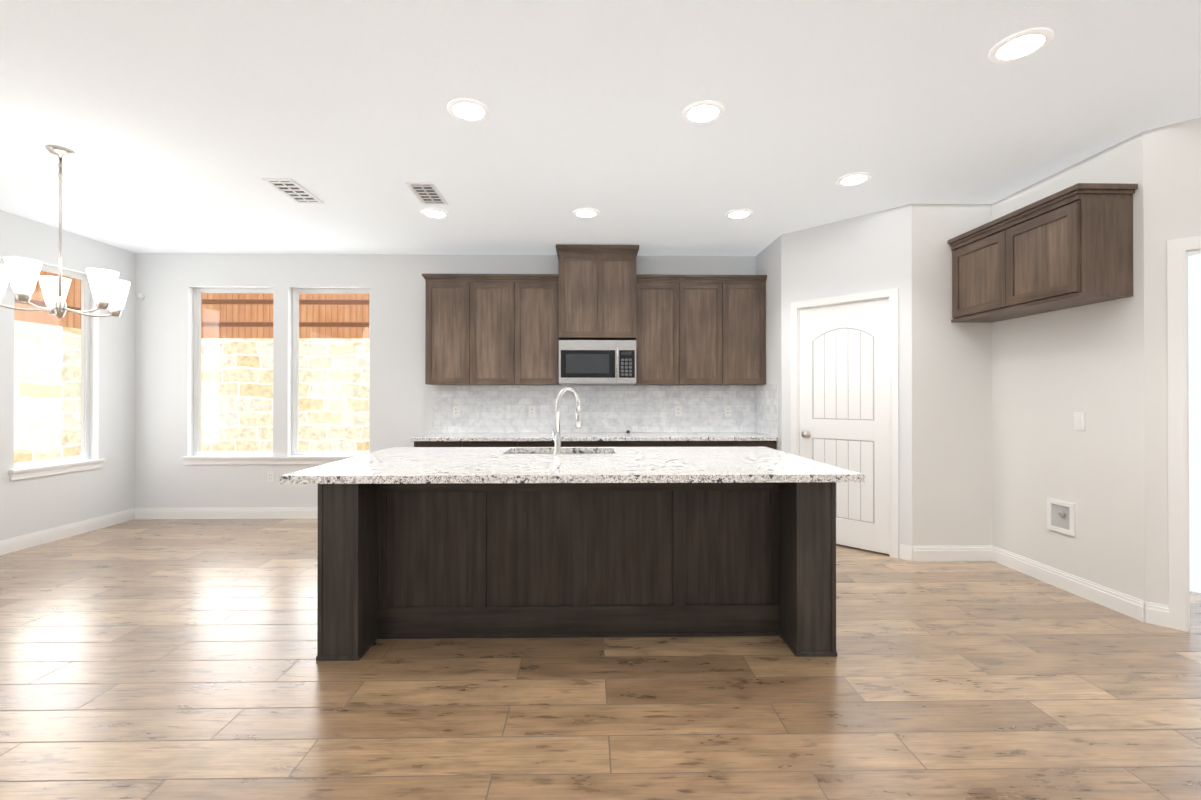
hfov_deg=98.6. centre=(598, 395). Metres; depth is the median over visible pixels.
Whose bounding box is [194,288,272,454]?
window
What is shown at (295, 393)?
window
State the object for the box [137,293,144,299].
sensor
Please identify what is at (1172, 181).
wall
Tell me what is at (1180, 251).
door frame
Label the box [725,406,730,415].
outlet
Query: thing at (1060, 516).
outlet box
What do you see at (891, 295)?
door frame
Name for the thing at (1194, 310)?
backdrop
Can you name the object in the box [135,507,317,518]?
baseboard
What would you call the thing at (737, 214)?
recessed light
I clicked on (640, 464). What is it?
island countertop
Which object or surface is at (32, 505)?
wall
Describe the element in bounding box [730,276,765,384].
upper cabinet
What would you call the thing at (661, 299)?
upper cabinet
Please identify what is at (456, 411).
outlet
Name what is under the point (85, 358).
window
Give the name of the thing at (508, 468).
island countertop
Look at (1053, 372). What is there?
wall
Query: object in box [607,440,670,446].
base cabinet
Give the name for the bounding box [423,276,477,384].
upper cabinet
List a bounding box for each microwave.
[558,336,637,383]
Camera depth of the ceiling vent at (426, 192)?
3.86 m
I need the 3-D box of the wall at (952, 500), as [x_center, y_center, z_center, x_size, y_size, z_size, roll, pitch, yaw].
[2.880,-0.105,4.170,0.785,2.834,0.140,0,0,-1]
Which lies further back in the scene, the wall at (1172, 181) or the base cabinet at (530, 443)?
the base cabinet at (530, 443)
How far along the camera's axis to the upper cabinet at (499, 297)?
5.25 m
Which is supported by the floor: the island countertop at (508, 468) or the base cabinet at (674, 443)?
the base cabinet at (674, 443)
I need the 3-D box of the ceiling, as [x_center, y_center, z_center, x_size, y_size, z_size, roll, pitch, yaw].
[0.081,-1.573,1.690,10.490,0.080,8.405,0,0,-1]
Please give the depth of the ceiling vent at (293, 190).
3.82 m
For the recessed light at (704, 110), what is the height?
0.012 m
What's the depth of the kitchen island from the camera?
2.79 m
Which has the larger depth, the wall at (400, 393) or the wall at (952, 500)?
the wall at (400, 393)
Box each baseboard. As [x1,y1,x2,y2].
[0,508,134,554]
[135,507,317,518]
[900,544,911,560]
[912,546,992,560]
[992,546,1144,621]
[1145,602,1168,627]
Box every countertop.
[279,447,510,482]
[411,432,777,439]
[471,447,626,482]
[611,447,864,482]
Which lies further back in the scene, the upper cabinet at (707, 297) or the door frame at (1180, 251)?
the upper cabinet at (707, 297)
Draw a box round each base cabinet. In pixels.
[411,440,470,446]
[471,440,526,446]
[527,440,606,446]
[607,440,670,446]
[671,440,722,446]
[723,440,777,449]
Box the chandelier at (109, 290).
[0,145,130,317]
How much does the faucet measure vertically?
0.451 m
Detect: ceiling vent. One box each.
[262,178,323,203]
[405,182,447,204]
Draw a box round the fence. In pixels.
[14,270,369,337]
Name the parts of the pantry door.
pantry door hardware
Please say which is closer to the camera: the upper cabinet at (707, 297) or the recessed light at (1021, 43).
the recessed light at (1021, 43)
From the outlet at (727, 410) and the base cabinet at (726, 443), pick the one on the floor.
the base cabinet at (726, 443)
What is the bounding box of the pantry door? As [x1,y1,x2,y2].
[800,299,888,553]
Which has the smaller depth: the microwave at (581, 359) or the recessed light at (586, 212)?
the recessed light at (586, 212)
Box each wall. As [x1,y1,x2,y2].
[0,210,135,540]
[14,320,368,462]
[135,253,755,507]
[756,235,781,450]
[781,204,911,557]
[911,204,992,545]
[992,132,1144,600]
[1143,117,1200,605]
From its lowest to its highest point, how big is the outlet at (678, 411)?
0.116 m
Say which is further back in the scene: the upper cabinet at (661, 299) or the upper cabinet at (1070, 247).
the upper cabinet at (661, 299)
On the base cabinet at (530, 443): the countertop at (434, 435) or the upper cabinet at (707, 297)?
the countertop at (434, 435)
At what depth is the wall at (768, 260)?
5.08 m
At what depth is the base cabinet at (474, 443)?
4.94 m
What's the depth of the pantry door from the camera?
4.43 m
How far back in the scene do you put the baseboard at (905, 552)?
4.11 m
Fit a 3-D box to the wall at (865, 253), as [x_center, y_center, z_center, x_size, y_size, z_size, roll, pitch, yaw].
[2.153,-0.099,4.524,0.120,2.844,1.086,0,0,-44]
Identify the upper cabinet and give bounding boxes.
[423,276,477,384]
[478,276,521,384]
[522,276,559,384]
[558,248,605,339]
[606,248,637,339]
[633,276,685,384]
[686,276,729,384]
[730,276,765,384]
[948,183,1137,322]
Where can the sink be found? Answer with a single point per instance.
(508, 452)
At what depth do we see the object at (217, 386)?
7.19 m
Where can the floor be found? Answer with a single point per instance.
(156, 659)
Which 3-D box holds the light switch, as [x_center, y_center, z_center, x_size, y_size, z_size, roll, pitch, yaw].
[3.140,0.168,3.369,0.011,0.116,0.072,0,0,-1]
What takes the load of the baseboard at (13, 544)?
attached to the wall at (32, 505)
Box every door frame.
[791,288,898,558]
[1167,236,1200,631]
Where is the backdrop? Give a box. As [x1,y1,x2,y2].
[1188,254,1200,592]
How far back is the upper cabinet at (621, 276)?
5.19 m
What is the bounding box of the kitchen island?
[311,483,836,660]
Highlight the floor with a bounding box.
[0,519,1200,799]
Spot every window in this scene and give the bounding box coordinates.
[14,265,89,467]
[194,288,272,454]
[292,289,369,454]
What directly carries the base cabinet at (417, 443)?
on the floor
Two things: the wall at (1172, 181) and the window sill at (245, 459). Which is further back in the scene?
the window sill at (245, 459)
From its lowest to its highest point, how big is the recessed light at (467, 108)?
0.012 m
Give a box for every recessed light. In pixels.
[421,208,448,218]
[447,98,489,121]
[573,208,599,217]
[682,100,723,124]
[725,209,752,218]
[836,172,871,186]
[988,27,1053,63]
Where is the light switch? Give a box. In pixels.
[1074,412,1084,429]
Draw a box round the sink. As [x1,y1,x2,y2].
[507,451,614,454]
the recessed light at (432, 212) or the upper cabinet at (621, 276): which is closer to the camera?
the recessed light at (432, 212)
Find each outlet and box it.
[267,471,273,481]
[453,406,459,416]
[529,406,534,416]
[675,406,681,416]
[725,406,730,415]
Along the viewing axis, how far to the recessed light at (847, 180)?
3.62 m
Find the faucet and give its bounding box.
[551,387,580,454]
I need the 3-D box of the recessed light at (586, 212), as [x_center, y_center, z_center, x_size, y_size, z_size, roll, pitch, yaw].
[-0.100,-1.518,4.304,0.224,0.012,0.224,0,0,-1]
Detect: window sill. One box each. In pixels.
[8,459,105,480]
[181,455,359,464]
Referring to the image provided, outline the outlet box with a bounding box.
[1047,498,1074,536]
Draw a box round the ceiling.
[0,0,1200,255]
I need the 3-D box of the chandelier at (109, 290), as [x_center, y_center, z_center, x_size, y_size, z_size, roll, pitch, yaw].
[-3.320,-1.002,3.200,0.669,1.048,0.683,0,0,-1]
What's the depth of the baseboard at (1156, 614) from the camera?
2.93 m
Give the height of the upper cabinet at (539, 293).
1.070 m
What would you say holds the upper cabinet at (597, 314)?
attached to the wall at (400, 393)
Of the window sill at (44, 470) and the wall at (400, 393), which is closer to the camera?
the window sill at (44, 470)
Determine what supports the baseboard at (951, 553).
attached to the wall at (952, 500)
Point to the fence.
(250, 313)
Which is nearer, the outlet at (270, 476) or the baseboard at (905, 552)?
the baseboard at (905, 552)
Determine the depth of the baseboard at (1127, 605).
3.39 m

